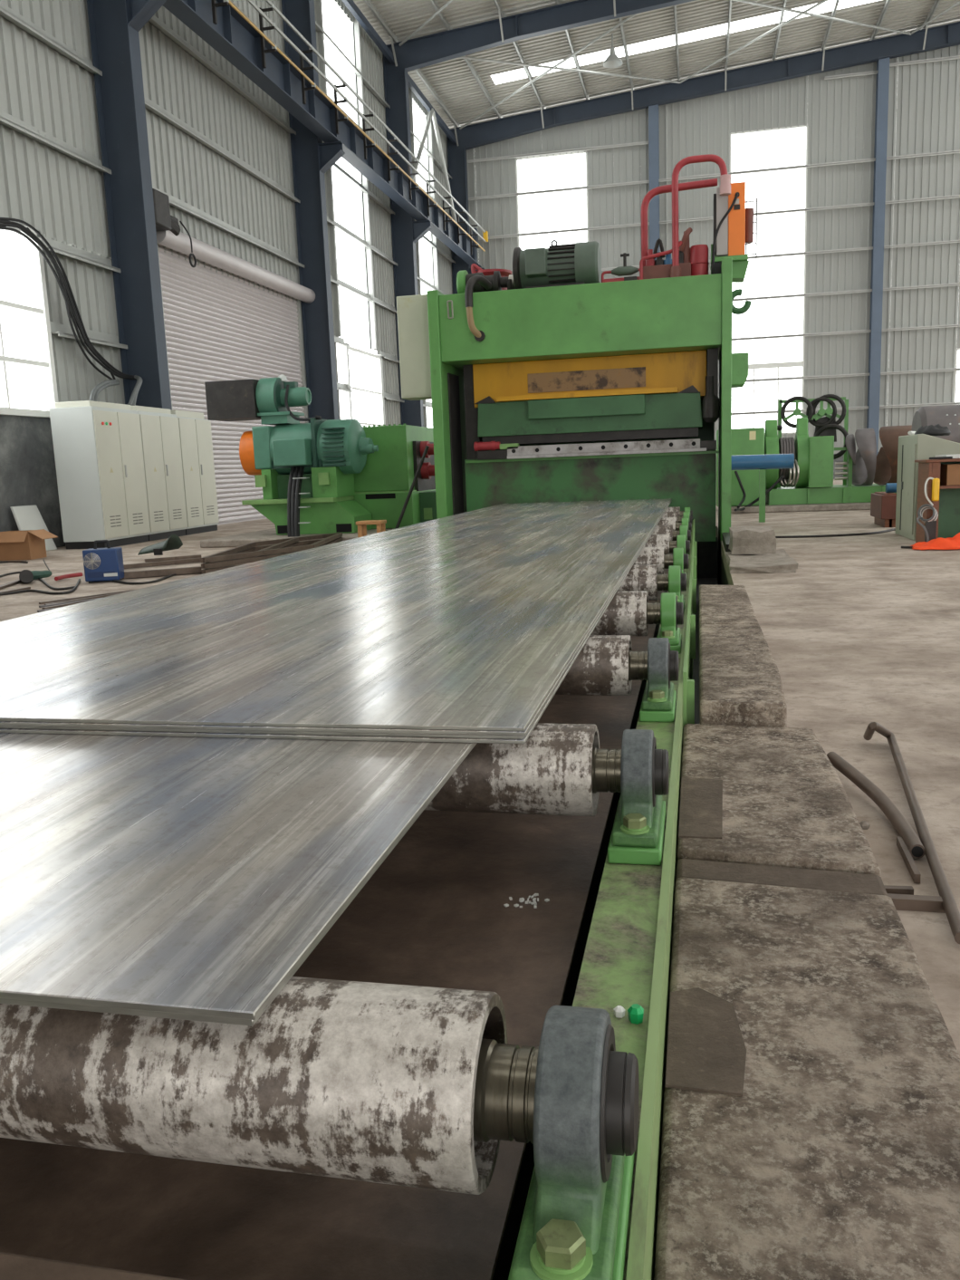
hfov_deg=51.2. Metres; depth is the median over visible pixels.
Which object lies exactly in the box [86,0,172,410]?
steel column
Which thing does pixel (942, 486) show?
shelf
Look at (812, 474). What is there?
machine
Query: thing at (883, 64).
wall post
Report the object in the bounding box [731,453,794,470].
tube
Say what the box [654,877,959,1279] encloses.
concrete slab
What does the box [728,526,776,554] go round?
concrete block
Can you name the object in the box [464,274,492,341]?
hose
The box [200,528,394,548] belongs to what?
plinth
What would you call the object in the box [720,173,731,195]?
socket
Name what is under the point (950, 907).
rod
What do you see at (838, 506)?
plinth
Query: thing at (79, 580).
cable
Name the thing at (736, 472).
cable
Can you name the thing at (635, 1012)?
chip
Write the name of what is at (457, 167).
steel column
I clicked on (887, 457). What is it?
shell
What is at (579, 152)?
window
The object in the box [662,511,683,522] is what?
roller
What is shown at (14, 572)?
cable
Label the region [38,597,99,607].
bar
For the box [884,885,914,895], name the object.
steel offcut
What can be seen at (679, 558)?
block
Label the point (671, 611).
block
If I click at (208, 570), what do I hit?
grid
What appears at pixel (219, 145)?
wall
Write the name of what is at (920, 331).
wall
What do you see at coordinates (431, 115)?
brace
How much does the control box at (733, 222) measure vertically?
0.982 m
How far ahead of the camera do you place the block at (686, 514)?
9.52 m
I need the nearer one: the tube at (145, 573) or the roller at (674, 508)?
the tube at (145, 573)
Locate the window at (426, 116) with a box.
[425,115,434,285]
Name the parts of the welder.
panel, handle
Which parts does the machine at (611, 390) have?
door, frame, slot handle, wear plate, blade, worn plate, blade, blade, plate, blade seat, blade, frame, foot plate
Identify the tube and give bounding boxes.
[122,566,202,578]
[123,558,200,568]
[144,554,201,562]
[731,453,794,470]
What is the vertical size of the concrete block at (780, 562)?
0.073 m
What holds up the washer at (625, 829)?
in the block at (637, 837)
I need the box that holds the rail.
[572,519,696,1279]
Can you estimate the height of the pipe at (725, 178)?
1.280 m
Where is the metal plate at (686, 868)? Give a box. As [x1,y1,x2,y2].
[675,858,887,895]
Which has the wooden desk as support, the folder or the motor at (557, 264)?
the folder
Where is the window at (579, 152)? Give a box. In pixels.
[515,151,588,247]
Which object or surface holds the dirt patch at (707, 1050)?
on the concrete slab at (838, 1157)
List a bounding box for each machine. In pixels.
[396,257,751,584]
[715,394,896,506]
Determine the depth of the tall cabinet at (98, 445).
13.68 m
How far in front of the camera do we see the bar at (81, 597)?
7.77 m
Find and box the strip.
[896,836,921,883]
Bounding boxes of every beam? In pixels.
[0,1251,185,1279]
[163,0,488,267]
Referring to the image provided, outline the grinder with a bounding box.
[19,559,51,583]
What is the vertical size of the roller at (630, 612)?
0.173 m
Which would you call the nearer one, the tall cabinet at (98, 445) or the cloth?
the cloth
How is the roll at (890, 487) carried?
on the wooden crate
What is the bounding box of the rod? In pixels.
[863,721,959,943]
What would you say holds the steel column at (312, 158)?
on the floor
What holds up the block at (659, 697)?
on the rail
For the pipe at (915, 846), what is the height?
0.072 m
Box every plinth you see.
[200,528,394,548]
[731,501,870,513]
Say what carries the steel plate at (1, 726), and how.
on the steel plate at (2, 730)
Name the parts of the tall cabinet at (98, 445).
door, handle, door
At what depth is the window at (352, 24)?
27.56 m
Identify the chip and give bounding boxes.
[627,1003,644,1024]
[859,820,870,829]
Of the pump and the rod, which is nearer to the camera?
the rod
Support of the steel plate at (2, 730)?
on the steel plate at (187, 875)
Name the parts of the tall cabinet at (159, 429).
door, door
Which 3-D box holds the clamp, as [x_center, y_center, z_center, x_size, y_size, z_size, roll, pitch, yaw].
[-3.900,-0.600,9.466,0.084,0.040,0.388,0,10,12]
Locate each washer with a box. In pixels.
[529,1241,593,1279]
[620,824,649,835]
[647,697,666,702]
[660,635,674,638]
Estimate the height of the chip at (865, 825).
0.016 m
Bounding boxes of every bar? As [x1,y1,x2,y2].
[0,560,26,562]
[0,579,20,589]
[0,587,30,593]
[37,607,57,612]
[38,589,134,604]
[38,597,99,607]
[41,600,87,609]
[44,591,126,605]
[394,445,429,529]
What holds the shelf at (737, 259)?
attached to the control box at (733, 222)
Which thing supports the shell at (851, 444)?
attached to the machine at (812, 474)
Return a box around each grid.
[200,532,342,562]
[201,537,343,568]
[201,550,298,574]
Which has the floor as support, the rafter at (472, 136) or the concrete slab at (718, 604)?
the concrete slab at (718, 604)
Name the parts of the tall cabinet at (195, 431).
door, door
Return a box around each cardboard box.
[0,529,57,560]
[940,463,959,485]
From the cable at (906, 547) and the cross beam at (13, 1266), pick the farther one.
the cable at (906, 547)
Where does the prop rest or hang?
on the floor
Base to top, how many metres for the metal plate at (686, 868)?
0.084 m
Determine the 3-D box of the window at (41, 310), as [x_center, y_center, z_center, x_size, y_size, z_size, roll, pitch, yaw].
[-6.509,-4.090,12.293,0.150,2.530,3.750,0,10,12]
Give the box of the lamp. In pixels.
[603,33,622,67]
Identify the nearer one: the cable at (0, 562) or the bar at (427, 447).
the cable at (0, 562)
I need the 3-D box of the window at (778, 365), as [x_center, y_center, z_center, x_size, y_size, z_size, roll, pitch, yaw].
[10.211,-12.601,35.609,2.620,10.410,0.090,0,10,12]
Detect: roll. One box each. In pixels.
[885,482,896,492]
[907,431,915,434]
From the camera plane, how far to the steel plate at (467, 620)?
2.82 m
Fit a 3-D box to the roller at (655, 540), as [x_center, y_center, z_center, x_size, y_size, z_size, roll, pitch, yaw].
[0.290,-0.622,6.923,2.118,0.173,0.173,0,10,12]
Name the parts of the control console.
door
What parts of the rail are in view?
plate, plate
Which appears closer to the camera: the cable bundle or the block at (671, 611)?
the block at (671, 611)
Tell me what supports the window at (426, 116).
in the wall at (219, 145)
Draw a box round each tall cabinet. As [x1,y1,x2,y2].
[48,400,150,549]
[130,405,187,541]
[170,409,219,535]
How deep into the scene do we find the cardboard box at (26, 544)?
12.16 m
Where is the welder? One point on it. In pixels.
(100, 564)
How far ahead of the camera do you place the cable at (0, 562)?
11.72 m
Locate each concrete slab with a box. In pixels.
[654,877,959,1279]
[677,723,880,876]
[699,584,759,625]
[699,624,787,727]
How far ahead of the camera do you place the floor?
4.70 m
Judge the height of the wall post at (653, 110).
13.158 m
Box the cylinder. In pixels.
[690,244,716,275]
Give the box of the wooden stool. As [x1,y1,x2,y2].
[356,519,386,537]
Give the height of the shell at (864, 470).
0.917 m
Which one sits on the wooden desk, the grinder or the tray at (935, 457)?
the tray at (935, 457)
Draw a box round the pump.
[456,269,515,293]
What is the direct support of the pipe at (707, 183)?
on the valve manifold
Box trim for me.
[341,0,456,144]
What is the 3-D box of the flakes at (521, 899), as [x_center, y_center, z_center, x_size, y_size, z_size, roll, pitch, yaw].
[0.085,0.467,1.794,0.078,0.003,0.060,0,10,12]
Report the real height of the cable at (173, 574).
0.019 m
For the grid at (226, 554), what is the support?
on the grid at (212, 564)
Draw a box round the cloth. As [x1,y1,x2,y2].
[910,532,959,549]
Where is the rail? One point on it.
(627, 960)
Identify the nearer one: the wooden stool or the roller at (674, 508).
the roller at (674, 508)
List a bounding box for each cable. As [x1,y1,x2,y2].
[0,217,136,380]
[0,561,28,563]
[0,571,74,590]
[0,578,80,595]
[112,573,176,584]
[733,474,784,511]
[734,471,745,508]
[775,528,895,538]
[901,546,913,548]
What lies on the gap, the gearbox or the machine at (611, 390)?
the machine at (611, 390)
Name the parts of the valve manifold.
hand rail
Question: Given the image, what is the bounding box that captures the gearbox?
[353,423,437,529]
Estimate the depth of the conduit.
14.85 m
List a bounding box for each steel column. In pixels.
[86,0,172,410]
[281,0,345,423]
[383,54,432,426]
[446,135,484,294]
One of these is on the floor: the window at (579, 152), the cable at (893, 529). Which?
the cable at (893, 529)
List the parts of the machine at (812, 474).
label plate, disc arm, knob, frame post, disc arm, frame rail, frame post, roller post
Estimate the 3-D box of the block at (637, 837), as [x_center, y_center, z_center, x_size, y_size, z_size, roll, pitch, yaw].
[0.302,0.272,1.885,0.103,0.210,0.270,0,10,12]
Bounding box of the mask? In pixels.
[137,534,182,555]
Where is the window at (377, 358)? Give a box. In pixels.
[341,345,384,426]
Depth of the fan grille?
9.01 m
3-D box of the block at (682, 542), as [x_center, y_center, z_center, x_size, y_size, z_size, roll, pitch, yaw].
[1.351,-0.598,6.696,0.103,0.210,0.270,0,10,12]
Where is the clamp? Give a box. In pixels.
[54,572,82,580]
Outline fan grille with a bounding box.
[83,552,100,569]
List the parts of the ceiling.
brace rod, brace rod, brace rod, brace rod, brace rod, brace rod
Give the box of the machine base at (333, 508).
[241,466,371,534]
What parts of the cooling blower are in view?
blower motor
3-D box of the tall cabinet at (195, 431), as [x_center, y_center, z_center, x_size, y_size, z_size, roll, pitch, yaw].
[-4.938,-2.765,16.600,0.655,1.980,1.208,-1,10,9]
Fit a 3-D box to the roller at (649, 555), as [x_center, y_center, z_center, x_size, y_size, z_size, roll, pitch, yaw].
[0.080,-0.448,5.961,2.118,0.173,0.173,0,10,12]
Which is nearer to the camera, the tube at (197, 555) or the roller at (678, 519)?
the roller at (678, 519)
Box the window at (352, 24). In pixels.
[351,23,372,350]
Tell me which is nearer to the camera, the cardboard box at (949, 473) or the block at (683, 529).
the block at (683, 529)
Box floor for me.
[0,479,959,1056]
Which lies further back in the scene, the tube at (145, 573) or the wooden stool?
the wooden stool
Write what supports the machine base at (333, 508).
on the floor
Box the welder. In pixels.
[82,539,124,583]
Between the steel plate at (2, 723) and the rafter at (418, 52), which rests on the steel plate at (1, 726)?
the steel plate at (2, 723)
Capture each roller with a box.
[0,976,538,1194]
[424,722,621,816]
[554,635,647,695]
[590,590,660,635]
[616,564,668,600]
[634,546,673,574]
[644,534,676,555]
[652,524,679,540]
[657,517,682,530]
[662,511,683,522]
[665,506,684,516]
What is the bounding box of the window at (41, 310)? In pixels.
[0,222,58,417]
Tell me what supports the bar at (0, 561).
on the floor
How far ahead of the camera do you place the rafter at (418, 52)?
28.36 m
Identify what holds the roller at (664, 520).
on the support beam
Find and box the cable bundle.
[287,466,310,537]
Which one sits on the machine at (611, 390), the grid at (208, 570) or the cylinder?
the cylinder
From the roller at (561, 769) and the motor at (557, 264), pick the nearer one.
the roller at (561, 769)
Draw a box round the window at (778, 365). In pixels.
[730,125,808,434]
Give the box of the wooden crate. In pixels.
[870,491,896,527]
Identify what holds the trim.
attached to the wall at (219, 145)
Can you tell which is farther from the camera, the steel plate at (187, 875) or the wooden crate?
the wooden crate
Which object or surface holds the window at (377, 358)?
in the wall at (219, 145)
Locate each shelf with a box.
[710,254,748,269]
[940,484,959,489]
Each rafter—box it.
[384,0,695,74]
[448,21,959,151]
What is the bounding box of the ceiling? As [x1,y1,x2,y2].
[328,0,959,145]
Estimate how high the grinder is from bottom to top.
0.171 m
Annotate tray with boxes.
[0,553,673,1279]
[929,456,952,459]
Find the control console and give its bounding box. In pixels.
[895,433,959,540]
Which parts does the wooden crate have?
lid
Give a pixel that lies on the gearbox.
(382, 487)
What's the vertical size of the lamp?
0.850 m
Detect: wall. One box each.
[0,0,455,547]
[466,44,959,481]
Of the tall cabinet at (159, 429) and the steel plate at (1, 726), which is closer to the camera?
the steel plate at (1, 726)
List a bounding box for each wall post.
[648,104,659,259]
[866,56,889,454]
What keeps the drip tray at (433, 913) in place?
on the cross beam at (13, 1266)
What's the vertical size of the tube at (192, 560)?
0.045 m
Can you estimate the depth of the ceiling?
31.86 m
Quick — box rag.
[914,423,951,436]
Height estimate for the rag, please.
0.127 m
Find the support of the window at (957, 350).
in the wall at (920, 331)
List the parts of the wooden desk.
panel, cable coil, panel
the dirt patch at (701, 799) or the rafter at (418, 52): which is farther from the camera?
the rafter at (418, 52)
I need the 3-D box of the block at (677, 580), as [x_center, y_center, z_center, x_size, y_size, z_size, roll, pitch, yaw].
[0.931,-0.250,4.772,0.103,0.210,0.270,0,10,12]
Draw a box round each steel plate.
[0,498,672,731]
[0,499,672,735]
[0,500,672,743]
[0,725,524,739]
[0,732,475,1020]
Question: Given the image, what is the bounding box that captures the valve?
[601,252,639,282]
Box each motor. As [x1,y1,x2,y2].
[251,417,378,474]
[512,240,601,288]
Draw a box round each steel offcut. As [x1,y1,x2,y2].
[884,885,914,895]
[887,893,945,913]
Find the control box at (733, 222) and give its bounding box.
[710,182,757,282]
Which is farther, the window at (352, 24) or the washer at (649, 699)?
the window at (352, 24)
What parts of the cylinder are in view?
backing post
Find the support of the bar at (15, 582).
on the floor
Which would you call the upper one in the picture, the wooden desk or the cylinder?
the cylinder
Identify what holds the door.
in the wall at (219, 145)
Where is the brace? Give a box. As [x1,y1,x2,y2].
[412,107,457,222]
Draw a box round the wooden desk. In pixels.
[914,458,959,542]
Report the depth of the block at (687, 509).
10.49 m
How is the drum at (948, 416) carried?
on the floor
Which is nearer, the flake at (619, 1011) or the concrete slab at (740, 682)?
the flake at (619, 1011)
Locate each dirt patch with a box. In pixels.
[665,987,746,1097]
[678,776,722,838]
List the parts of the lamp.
stem, lamp shade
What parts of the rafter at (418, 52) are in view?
splice plate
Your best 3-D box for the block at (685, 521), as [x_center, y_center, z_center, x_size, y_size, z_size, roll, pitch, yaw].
[1.770,-0.946,8.620,0.103,0.210,0.270,0,10,12]
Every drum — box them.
[239,430,261,475]
[911,404,959,442]
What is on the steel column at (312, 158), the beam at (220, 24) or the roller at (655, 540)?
the beam at (220, 24)
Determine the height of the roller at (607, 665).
0.173 m
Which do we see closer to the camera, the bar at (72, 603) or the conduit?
the bar at (72, 603)
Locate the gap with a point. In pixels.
(707, 555)
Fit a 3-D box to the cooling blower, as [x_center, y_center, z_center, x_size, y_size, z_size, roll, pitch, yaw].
[-2.835,-3.265,13.610,1.631,0.661,0.622,0,10,12]
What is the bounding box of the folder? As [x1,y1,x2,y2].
[934,454,959,458]
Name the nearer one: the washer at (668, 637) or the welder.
the washer at (668, 637)
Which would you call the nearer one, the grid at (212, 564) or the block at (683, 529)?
the block at (683, 529)
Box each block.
[508,1005,638,1279]
[607,729,668,865]
[639,637,678,721]
[656,592,683,654]
[668,565,686,611]
[673,548,688,581]
[676,534,690,553]
[679,525,691,554]
[682,518,692,541]
[683,511,692,522]
[684,507,692,519]
[725,548,798,573]
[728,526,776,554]
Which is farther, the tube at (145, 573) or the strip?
the tube at (145, 573)
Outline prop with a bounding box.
[759,469,765,522]
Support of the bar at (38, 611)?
on the floor
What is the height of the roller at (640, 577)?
0.173 m
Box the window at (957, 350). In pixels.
[953,347,959,402]
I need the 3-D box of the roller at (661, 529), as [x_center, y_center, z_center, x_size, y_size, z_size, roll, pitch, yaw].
[0.500,-0.796,7.885,2.118,0.173,0.173,0,10,12]
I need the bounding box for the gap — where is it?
[492,537,729,1279]
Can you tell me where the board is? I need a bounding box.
[10,505,57,550]
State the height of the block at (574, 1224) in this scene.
0.210 m
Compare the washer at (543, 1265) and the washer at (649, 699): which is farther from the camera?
the washer at (649, 699)
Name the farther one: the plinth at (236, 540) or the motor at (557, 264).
the plinth at (236, 540)
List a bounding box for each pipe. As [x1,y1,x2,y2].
[640,178,717,266]
[670,153,731,277]
[827,751,925,858]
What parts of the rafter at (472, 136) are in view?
splice plate, splice plate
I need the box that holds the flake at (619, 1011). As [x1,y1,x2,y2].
[613,1005,625,1018]
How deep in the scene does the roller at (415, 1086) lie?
0.91 m
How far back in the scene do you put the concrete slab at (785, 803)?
2.36 m
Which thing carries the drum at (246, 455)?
attached to the motor at (343, 444)
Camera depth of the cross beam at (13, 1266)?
0.97 m
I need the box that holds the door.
[152,188,315,525]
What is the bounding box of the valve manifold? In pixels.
[639,227,692,279]
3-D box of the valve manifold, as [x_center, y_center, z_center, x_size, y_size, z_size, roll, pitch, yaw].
[2.089,-4.275,11.223,0.575,0.584,0.440,0,10,12]
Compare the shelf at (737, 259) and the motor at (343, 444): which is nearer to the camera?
the shelf at (737, 259)
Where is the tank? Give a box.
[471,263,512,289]
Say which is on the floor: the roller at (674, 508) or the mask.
the mask
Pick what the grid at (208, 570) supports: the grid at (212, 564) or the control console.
the grid at (212, 564)
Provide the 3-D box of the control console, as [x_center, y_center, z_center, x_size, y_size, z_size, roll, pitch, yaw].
[4.837,-1.617,10.466,0.780,1.063,1.000,0,10,12]
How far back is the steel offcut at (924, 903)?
1.99 m
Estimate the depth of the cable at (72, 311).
14.15 m
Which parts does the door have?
shutter motor, chain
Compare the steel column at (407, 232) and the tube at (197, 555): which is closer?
the tube at (197, 555)
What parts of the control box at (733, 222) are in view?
plate, orange door, label plate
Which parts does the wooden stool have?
leg, leg, seat, leg, leg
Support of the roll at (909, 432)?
on the control console
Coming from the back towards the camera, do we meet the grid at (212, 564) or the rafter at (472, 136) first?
the rafter at (472, 136)
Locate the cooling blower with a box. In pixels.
[204,374,322,425]
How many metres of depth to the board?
13.57 m
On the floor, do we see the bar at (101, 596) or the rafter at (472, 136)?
the bar at (101, 596)
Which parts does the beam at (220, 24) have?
conductor rod, conductor rod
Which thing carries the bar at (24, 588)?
on the floor
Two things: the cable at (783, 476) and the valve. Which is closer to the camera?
the valve
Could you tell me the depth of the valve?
11.28 m
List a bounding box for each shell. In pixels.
[845,433,856,464]
[852,428,876,485]
[874,424,912,485]
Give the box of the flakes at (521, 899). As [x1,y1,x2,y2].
[503,893,549,908]
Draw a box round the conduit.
[89,375,142,405]
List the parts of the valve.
valve stem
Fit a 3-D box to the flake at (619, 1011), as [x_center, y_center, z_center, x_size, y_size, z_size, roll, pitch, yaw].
[0.180,0.480,1.295,0.016,0.012,0.014,0,10,12]

